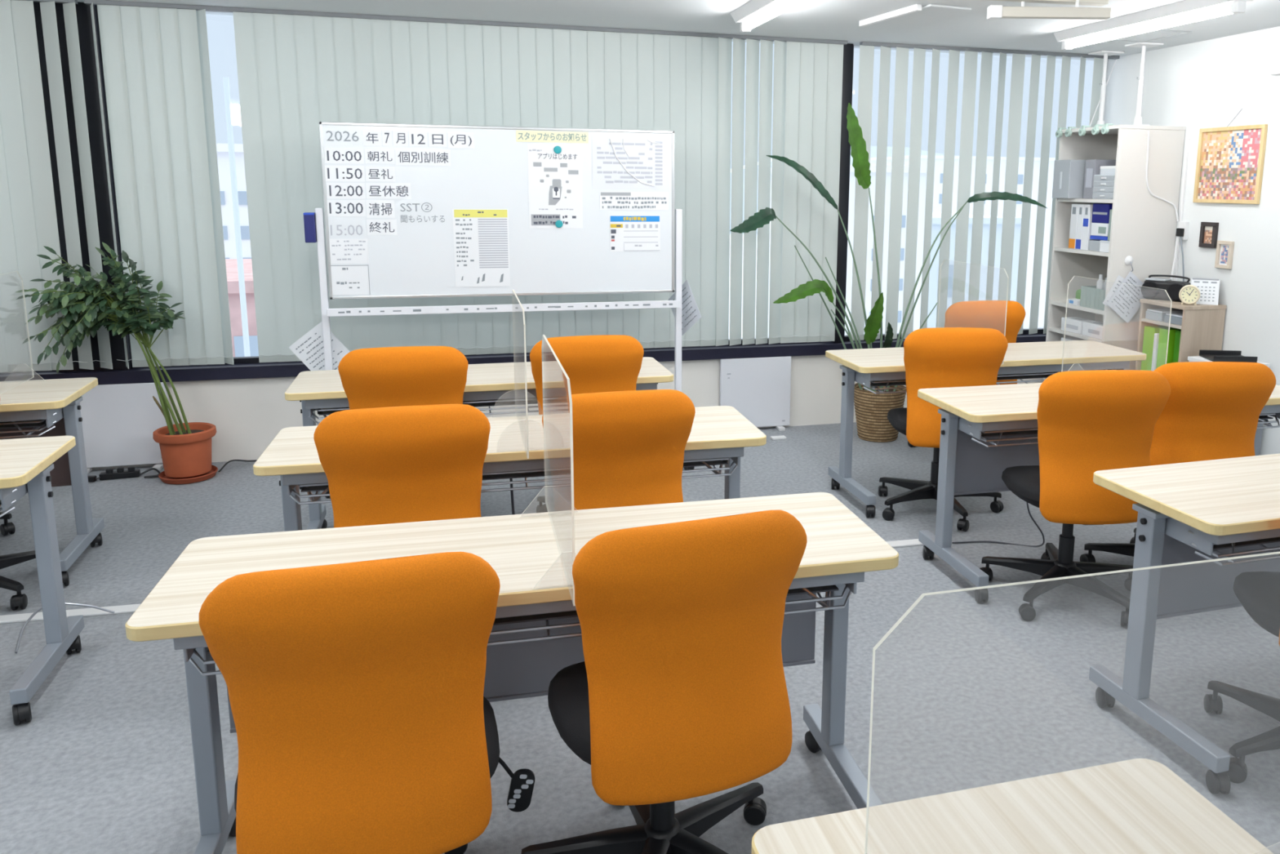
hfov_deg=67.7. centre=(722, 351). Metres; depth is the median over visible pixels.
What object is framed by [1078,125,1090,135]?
clip
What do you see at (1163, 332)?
file box
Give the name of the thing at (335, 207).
card
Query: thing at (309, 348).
print
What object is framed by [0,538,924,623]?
tape
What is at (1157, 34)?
access hatch
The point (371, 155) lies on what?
card
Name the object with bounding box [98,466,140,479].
power strip
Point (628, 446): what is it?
office chair
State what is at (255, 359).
window
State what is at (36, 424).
storage shelf
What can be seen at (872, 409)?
potted plant
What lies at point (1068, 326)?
print
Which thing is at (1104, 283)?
bottle
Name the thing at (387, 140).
card
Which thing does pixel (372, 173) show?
card
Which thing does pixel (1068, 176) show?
file box
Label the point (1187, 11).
tube light
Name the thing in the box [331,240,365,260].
print
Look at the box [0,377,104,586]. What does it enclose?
desk
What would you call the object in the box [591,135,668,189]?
paper sheet
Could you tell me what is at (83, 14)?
window frame
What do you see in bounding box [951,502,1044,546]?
cable
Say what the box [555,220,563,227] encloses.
round magnet
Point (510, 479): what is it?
cord
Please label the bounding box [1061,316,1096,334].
storage box
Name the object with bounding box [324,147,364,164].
card
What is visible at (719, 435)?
desk
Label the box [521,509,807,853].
office chair
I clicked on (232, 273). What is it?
building
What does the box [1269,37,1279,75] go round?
wall box
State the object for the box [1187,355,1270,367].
storage box
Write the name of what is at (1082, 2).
tube light
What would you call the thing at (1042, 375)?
storage shelf
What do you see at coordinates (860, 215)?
vertical blind
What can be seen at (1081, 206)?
binder
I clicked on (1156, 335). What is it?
folder
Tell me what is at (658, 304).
tray
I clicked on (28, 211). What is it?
vertical blind
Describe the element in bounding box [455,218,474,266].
print
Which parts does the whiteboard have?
post, frame, banner strip, post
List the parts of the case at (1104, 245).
lid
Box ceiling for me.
[77,0,1279,60]
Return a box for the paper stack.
[1061,337,1087,341]
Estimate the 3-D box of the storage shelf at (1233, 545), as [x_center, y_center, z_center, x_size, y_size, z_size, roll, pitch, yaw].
[1.931,0.461,2.862,1.373,0.050,0.246,-3,10,-17]
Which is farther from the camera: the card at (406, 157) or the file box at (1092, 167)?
the file box at (1092, 167)
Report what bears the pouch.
on the shelf unit at (1144, 225)
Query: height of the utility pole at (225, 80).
18.800 m
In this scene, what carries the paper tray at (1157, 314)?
in the shelf at (1202, 327)
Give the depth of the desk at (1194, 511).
2.71 m
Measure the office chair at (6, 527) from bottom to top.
0.935 m
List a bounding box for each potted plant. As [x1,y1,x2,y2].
[15,242,217,484]
[729,102,1047,442]
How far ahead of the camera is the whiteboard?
4.94 m
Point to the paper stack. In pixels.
(1062, 338)
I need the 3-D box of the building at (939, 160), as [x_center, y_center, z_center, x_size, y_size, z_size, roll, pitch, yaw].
[24.087,-9.965,98.035,16.400,19.500,12.400,-2,10,-16]
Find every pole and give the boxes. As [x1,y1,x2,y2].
[222,77,250,356]
[1088,50,1124,126]
[1089,59,1116,125]
[1124,42,1164,125]
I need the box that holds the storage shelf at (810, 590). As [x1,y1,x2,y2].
[206,584,839,653]
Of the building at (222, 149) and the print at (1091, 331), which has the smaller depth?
the print at (1091, 331)
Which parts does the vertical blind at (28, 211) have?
head rail, spacer chain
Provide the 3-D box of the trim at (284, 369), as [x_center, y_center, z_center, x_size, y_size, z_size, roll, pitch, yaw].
[-1.557,0.059,5.635,8.640,0.070,0.205,-2,10,-16]
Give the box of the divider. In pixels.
[494,289,578,605]
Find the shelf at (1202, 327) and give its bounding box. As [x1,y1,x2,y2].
[1135,298,1226,369]
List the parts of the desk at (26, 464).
leg post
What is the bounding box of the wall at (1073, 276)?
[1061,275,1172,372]
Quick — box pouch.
[1075,288,1080,298]
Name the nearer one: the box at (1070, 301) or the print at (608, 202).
the print at (608, 202)
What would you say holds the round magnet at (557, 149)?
attached to the whiteboard
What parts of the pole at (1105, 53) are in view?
plate, ceiling plate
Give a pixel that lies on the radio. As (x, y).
(1173, 288)
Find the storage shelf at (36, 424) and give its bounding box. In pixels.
[0,419,44,429]
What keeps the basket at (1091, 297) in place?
on the shelf unit at (1144, 225)
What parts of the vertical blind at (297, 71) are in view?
head rail, spacer chain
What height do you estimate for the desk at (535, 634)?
0.720 m
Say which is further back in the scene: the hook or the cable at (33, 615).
the hook
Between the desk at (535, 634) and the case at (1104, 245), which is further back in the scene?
the case at (1104, 245)
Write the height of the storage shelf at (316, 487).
0.050 m
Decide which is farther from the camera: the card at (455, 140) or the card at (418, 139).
the card at (455, 140)
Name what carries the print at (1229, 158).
attached to the framed picture at (1229, 167)
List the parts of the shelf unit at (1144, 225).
panel, panel, panel, panel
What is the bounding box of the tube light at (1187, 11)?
[1053,0,1253,50]
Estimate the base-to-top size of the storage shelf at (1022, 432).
0.050 m
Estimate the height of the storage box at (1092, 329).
0.086 m
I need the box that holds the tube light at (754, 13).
[730,0,808,32]
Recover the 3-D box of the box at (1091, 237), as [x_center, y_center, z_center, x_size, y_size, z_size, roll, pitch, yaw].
[2.462,-0.713,5.982,0.220,0.024,0.165,-2,10,-16]
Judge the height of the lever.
0.217 m
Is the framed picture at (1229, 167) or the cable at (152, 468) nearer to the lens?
the cable at (152, 468)
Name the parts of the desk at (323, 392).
leg post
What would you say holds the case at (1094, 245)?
on the shelf unit at (1144, 225)
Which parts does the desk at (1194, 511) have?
leg post, modesty panel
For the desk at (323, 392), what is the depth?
4.07 m
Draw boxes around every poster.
[452,208,510,287]
[527,143,582,228]
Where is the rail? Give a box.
[986,0,1111,19]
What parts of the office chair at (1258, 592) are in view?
seat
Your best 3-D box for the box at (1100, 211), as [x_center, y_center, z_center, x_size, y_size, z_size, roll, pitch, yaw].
[2.463,-0.863,5.956,0.222,0.119,0.155,-2,10,-16]
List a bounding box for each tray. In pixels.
[326,300,679,316]
[1145,308,1182,321]
[1164,312,1182,325]
[1199,350,1257,362]
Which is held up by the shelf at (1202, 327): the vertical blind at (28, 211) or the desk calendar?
the desk calendar
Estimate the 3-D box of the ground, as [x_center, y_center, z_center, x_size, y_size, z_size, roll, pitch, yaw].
[-34.811,-36.516,304.384,700.000,0.300,592.000,-2,10,-16]
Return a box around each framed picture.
[1192,108,1267,204]
[1198,222,1218,248]
[1214,240,1234,269]
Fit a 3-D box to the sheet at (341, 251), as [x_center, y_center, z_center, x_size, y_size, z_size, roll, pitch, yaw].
[-1.884,-0.503,4.793,0.183,0.126,0.002,-2,10,-16]
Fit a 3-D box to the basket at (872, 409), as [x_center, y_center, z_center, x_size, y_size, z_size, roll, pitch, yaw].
[0.978,0.381,5.943,0.336,0.327,0.336,-2,10,-16]
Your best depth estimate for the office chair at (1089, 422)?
3.35 m
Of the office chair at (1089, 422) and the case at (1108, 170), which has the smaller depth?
the office chair at (1089, 422)
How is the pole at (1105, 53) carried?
on the shelf unit at (1144, 225)
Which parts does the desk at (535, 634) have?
leg post, modesty panel, leg post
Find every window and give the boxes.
[144,337,828,367]
[844,45,1043,341]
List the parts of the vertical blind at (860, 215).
head rail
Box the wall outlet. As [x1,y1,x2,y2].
[1175,221,1189,239]
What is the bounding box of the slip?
[600,191,668,209]
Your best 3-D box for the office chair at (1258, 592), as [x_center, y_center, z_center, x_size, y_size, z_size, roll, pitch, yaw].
[1.672,0.675,2.535,0.611,0.935,0.616,3,10,12]
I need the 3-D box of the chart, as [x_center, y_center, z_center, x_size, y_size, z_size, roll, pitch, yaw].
[-0.474,-0.641,5.173,0.276,0.194,0.002,-2,10,-16]
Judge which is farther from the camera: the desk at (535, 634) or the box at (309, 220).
the box at (309, 220)
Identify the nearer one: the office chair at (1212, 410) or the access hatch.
the office chair at (1212, 410)
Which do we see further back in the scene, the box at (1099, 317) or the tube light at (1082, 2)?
the box at (1099, 317)
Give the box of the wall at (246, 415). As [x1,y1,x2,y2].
[92,355,1043,470]
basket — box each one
[853,382,906,442]
[1080,285,1106,311]
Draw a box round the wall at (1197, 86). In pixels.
[1103,26,1279,455]
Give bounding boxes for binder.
[1068,204,1078,248]
[1075,204,1084,249]
[1081,204,1095,250]
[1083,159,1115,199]
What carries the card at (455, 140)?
attached to the whiteboard
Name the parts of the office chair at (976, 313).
backrest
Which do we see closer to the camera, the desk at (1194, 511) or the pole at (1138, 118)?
the desk at (1194, 511)
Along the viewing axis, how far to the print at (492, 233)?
4.98 m
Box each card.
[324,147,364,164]
[324,165,364,182]
[326,182,365,199]
[326,200,365,216]
[362,129,382,146]
[364,148,395,164]
[364,166,395,182]
[365,182,411,199]
[365,200,395,217]
[366,219,397,235]
[382,130,392,146]
[392,130,408,146]
[395,148,451,165]
[408,131,427,146]
[428,132,447,146]
[447,132,474,148]
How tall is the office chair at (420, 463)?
0.933 m
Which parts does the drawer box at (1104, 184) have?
drawer, drawer, drawer, drawer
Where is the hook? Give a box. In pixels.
[1124,255,1133,271]
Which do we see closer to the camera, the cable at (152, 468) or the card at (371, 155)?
the card at (371, 155)
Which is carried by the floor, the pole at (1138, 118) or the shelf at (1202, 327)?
the shelf at (1202, 327)
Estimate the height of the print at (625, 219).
0.022 m
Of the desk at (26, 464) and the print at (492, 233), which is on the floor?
the desk at (26, 464)
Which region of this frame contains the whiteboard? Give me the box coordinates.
[315,121,694,497]
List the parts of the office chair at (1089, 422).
seat, backrest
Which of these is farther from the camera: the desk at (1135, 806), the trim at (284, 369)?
the trim at (284, 369)
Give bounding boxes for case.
[1088,240,1100,251]
[1099,240,1109,253]
[1100,165,1115,174]
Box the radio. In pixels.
[1141,274,1190,302]
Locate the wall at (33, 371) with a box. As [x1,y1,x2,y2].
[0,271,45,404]
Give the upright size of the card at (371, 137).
0.078 m
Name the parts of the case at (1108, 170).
lid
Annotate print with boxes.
[295,333,342,369]
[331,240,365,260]
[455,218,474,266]
[477,218,508,268]
[533,215,576,224]
[602,196,666,208]
[623,217,646,221]
[623,224,659,250]
[673,287,697,329]
[1066,324,1078,329]
[1072,207,1075,213]
[1088,328,1099,334]
[1111,276,1141,316]
[1197,128,1261,199]
[1204,226,1213,244]
[1220,245,1228,263]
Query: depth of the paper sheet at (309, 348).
4.90 m
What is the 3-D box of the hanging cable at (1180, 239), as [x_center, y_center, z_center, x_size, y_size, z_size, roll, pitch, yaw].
[2.822,-0.524,5.821,0.020,0.353,0.079,-2,10,-16]
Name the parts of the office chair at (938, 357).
seat, backrest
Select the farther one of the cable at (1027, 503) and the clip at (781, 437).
the clip at (781, 437)
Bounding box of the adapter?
[87,475,100,482]
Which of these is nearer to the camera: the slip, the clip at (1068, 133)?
the slip
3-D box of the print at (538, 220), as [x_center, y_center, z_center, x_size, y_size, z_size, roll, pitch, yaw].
[-0.889,-0.697,5.043,0.224,0.047,0.001,-2,10,-16]
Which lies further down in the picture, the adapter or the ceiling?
the adapter
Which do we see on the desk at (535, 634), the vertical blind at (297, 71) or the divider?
the divider
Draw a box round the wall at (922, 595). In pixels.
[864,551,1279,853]
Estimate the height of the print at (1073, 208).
0.045 m
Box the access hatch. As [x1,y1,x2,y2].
[1109,29,1191,42]
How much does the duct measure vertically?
0.940 m
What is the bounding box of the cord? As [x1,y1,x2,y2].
[509,478,515,514]
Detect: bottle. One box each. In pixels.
[1096,274,1104,288]
[1102,277,1106,289]
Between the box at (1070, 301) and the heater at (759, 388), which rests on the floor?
the heater at (759, 388)
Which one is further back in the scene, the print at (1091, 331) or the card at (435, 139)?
the print at (1091, 331)
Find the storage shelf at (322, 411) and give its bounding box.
[319,397,537,415]
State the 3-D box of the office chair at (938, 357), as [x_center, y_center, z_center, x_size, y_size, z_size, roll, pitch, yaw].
[1.061,0.317,4.555,0.615,0.933,0.613,0,10,-3]
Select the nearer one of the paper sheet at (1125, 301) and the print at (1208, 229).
the print at (1208, 229)
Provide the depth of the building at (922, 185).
43.53 m
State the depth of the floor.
3.00 m
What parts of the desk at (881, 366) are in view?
leg post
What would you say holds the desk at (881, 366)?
on the floor
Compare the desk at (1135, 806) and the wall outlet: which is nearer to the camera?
the desk at (1135, 806)
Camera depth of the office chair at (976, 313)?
5.28 m
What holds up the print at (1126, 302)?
attached to the paper sheet at (1125, 301)
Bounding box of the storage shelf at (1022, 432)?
[981,415,1273,437]
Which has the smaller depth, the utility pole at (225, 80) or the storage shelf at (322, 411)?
the storage shelf at (322, 411)
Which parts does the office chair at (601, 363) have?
backrest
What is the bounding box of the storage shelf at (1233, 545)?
[1213,537,1279,550]
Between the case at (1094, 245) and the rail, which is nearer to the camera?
the rail
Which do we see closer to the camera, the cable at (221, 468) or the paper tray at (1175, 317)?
the cable at (221, 468)
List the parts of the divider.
panel, panel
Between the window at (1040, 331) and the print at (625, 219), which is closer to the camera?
the print at (625, 219)
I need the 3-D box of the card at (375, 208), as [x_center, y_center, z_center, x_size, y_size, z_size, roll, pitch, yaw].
[-1.728,-0.717,4.800,0.135,0.089,0.002,-2,10,-16]
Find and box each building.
[216,143,251,258]
[225,258,258,356]
[767,164,936,337]
[870,155,1055,328]
[927,212,1021,328]
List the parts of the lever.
stem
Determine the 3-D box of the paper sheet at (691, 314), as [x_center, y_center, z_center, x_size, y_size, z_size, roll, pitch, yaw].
[-0.216,-0.245,5.414,0.002,0.328,0.326,-7,12,-37]
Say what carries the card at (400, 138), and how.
attached to the whiteboard
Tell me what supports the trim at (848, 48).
attached to the wall at (246, 415)
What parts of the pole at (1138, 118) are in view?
plate, ceiling plate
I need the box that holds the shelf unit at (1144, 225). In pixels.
[1043,124,1186,379]
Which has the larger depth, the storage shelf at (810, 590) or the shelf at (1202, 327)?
the shelf at (1202, 327)
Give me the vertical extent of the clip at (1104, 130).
0.063 m
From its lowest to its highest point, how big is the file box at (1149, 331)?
0.280 m
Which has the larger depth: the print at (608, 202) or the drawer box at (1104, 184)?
the drawer box at (1104, 184)
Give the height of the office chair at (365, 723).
0.933 m
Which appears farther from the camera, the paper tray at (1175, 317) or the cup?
the cup
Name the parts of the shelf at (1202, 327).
panel, panel, panel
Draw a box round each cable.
[14,602,114,653]
[139,467,159,477]
[217,459,257,471]
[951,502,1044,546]
[1146,130,1178,221]
[1170,238,1178,280]
[1179,236,1184,281]
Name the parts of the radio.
disc lid, handle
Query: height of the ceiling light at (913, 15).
0.029 m
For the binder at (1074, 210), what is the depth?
6.18 m
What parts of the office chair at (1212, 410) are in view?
backrest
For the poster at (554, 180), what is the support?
attached to the whiteboard
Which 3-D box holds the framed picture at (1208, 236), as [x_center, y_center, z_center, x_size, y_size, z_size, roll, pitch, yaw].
[2.890,-0.690,5.642,0.022,0.150,0.120,-2,10,-16]
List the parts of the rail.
rail, rod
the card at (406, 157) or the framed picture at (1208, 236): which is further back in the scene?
the framed picture at (1208, 236)
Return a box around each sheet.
[288,321,349,370]
[328,238,368,264]
[330,264,369,295]
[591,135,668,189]
[667,280,701,335]
[1102,275,1124,311]
[1106,271,1145,323]
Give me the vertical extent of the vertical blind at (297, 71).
1.852 m
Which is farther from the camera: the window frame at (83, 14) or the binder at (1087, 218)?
the binder at (1087, 218)
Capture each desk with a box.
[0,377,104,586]
[0,435,84,724]
[124,492,898,853]
[253,405,766,531]
[284,356,673,529]
[751,758,1273,853]
[825,340,1146,517]
[917,382,1279,602]
[1088,453,1279,794]
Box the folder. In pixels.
[1151,333,1159,370]
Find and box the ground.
[0,233,757,346]
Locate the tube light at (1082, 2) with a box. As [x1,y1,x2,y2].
[987,0,1108,6]
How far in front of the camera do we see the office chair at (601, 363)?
3.94 m
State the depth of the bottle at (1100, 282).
6.08 m
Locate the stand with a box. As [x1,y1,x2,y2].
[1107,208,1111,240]
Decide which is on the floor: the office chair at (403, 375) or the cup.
the office chair at (403, 375)
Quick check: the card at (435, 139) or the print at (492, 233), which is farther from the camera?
the print at (492, 233)
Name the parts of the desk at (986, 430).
leg post, modesty panel, leg post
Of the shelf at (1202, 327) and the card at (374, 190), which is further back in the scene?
the shelf at (1202, 327)
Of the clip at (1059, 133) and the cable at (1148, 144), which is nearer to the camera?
the cable at (1148, 144)
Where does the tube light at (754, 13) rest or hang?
attached to the ceiling
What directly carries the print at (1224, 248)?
attached to the framed picture at (1224, 249)
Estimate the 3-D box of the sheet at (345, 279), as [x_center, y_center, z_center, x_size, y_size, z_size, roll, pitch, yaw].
[-1.887,-0.360,4.818,0.180,0.152,0.002,-2,10,-16]
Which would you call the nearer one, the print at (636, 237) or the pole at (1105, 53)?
the print at (636, 237)
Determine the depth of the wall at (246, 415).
5.36 m
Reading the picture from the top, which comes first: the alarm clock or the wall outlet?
the wall outlet
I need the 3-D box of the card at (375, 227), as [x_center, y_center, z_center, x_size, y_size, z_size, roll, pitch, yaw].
[-1.726,-0.628,4.816,0.144,0.079,0.002,-2,10,-16]
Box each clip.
[770,435,786,439]
[1055,127,1066,137]
[1064,126,1076,137]
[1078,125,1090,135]
[1091,124,1103,134]
[1101,123,1113,133]
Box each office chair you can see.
[0,511,15,536]
[0,550,35,609]
[199,551,500,853]
[313,404,490,527]
[337,346,468,409]
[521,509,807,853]
[529,334,644,512]
[537,389,695,512]
[878,327,1008,531]
[907,300,1025,447]
[979,369,1170,626]
[1080,361,1275,562]
[1203,571,1279,782]
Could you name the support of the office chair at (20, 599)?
on the floor
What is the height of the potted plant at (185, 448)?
1.248 m
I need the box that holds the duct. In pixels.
[1173,138,1190,280]
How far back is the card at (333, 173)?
4.73 m
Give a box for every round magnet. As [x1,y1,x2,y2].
[553,146,561,153]
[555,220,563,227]
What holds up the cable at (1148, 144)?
attached to the shelf unit at (1144, 225)
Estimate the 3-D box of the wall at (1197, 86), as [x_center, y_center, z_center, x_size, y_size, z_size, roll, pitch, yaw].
[3.923,0.004,2.318,0.120,2.475,9.455,-2,10,-16]
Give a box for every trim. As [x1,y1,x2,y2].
[0,333,1046,384]
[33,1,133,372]
[830,43,853,342]
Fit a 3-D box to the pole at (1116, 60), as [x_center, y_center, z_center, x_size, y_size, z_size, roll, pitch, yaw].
[2.494,-1.680,6.234,0.198,0.463,0.008,-3,11,-22]
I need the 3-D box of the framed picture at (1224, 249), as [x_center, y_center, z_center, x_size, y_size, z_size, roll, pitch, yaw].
[2.925,-0.561,5.533,0.022,0.159,0.110,-2,10,-16]
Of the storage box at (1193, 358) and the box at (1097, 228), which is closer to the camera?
the storage box at (1193, 358)
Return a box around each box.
[302,212,316,242]
[1052,160,1085,198]
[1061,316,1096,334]
[1067,298,1079,306]
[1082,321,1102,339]
[1089,235,1107,240]
[1090,222,1108,236]
[1091,203,1112,223]
[1092,174,1115,199]
[1094,313,1103,322]
[1140,325,1173,370]
[1155,327,1181,368]
[1172,329,1181,362]
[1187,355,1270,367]
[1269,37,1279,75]
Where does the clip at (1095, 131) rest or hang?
attached to the shelf unit at (1144, 225)
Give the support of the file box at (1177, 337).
on the shelf at (1202, 327)
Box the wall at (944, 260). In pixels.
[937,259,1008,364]
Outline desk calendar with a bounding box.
[1191,277,1219,305]
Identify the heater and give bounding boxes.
[80,382,169,473]
[719,355,791,431]
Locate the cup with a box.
[1124,255,1133,265]
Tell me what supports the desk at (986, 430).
on the floor
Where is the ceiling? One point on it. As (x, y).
(823, 20)
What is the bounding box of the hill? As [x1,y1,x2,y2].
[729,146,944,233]
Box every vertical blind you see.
[0,0,112,372]
[84,0,847,368]
[850,41,1119,340]
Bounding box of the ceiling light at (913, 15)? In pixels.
[858,4,971,29]
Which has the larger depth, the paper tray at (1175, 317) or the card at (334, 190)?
the paper tray at (1175, 317)
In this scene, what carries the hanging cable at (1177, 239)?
hanging from the wall outlet
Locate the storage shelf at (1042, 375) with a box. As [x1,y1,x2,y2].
[870,369,1094,386]
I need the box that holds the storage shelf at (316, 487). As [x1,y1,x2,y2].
[301,459,728,492]
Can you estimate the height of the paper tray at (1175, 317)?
0.054 m
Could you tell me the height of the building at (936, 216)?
15.100 m
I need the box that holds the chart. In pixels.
[609,215,660,251]
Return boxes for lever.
[498,757,534,811]
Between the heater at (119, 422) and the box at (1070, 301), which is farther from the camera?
the box at (1070, 301)
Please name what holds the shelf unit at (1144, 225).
on the floor
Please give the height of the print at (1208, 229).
0.102 m
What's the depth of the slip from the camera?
5.14 m
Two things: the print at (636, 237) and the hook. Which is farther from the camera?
the hook
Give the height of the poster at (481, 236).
0.404 m
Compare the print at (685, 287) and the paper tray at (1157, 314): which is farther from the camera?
the paper tray at (1157, 314)
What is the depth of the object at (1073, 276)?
4.17 m
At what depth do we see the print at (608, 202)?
5.14 m
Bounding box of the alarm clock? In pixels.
[1178,284,1199,305]
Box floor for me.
[0,422,1279,853]

